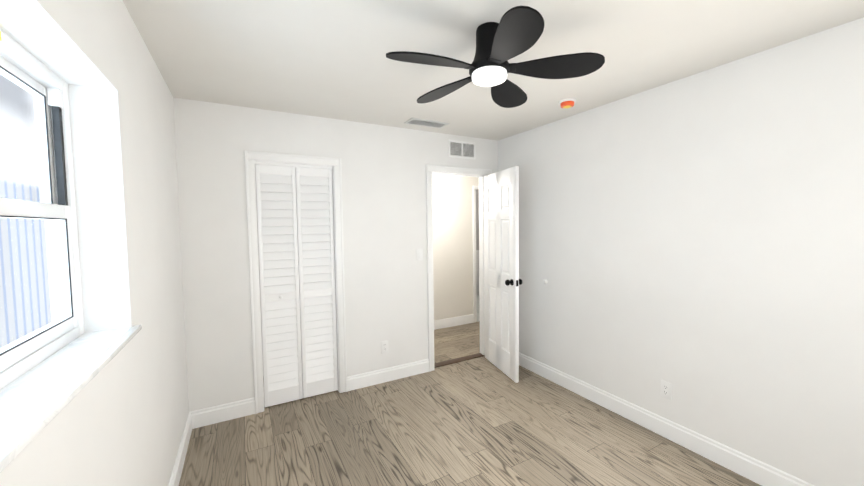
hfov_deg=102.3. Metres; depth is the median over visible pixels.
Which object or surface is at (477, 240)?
shell
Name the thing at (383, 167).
wall
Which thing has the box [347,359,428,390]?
baseboard
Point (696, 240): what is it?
wall
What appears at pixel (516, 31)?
fan
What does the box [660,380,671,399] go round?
electrical outlet plate
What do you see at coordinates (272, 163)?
door frame
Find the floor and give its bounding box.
[179,295,760,485]
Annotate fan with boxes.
[386,6,604,107]
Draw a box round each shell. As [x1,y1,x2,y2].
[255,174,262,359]
[476,190,478,294]
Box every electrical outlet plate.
[381,340,387,353]
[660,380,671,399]
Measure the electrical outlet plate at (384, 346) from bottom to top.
0.118 m
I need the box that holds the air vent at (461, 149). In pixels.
[448,139,475,159]
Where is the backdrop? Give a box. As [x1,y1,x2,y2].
[0,74,51,347]
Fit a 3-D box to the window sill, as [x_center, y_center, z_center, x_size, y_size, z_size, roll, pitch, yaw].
[-0.976,0.363,0.880,0.161,0.020,1.110,-2,3,-29]
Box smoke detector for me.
[559,98,575,108]
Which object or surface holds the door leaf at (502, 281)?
in the wall at (383, 167)
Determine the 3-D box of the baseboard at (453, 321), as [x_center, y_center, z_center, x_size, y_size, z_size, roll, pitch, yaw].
[0.433,0.184,5.235,3.450,2.088,0.118,-2,3,-29]
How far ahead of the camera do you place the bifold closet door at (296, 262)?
2.97 m
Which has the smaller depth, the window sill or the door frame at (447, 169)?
the window sill
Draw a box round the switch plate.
[416,249,422,260]
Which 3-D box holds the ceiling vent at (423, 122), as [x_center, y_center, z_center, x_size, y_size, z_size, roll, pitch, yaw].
[-0.047,-1.096,3.190,0.380,0.011,0.170,-2,3,-29]
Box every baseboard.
[168,410,195,485]
[196,397,254,427]
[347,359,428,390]
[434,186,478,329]
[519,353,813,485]
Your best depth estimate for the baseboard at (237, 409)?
2.71 m
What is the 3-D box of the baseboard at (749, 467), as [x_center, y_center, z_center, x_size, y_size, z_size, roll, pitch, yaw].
[1.587,1.293,2.492,0.043,0.130,3.478,-2,3,-29]
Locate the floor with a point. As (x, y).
(481, 421)
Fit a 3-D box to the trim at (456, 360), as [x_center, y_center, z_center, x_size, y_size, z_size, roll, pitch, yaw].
[0.283,1.298,3.853,0.680,0.011,0.090,-2,3,-29]
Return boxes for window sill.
[0,325,141,472]
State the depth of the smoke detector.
2.63 m
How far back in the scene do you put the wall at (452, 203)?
5.10 m
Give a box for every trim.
[434,353,484,367]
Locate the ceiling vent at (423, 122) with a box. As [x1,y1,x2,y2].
[404,118,448,127]
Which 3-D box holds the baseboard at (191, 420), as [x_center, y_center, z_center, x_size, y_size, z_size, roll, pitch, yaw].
[-0.978,1.399,1.091,0.016,0.130,3.478,-2,3,-29]
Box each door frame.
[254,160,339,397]
[426,164,491,371]
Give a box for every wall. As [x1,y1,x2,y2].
[0,0,188,485]
[173,97,497,411]
[432,174,478,319]
[498,17,863,485]
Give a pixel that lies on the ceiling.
(324, 58)
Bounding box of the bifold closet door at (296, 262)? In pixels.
[255,165,337,406]
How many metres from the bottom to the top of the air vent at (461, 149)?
0.180 m
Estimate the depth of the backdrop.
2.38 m
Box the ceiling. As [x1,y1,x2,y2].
[123,0,863,140]
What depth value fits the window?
1.18 m
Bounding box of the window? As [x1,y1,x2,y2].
[0,29,83,388]
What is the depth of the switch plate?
3.48 m

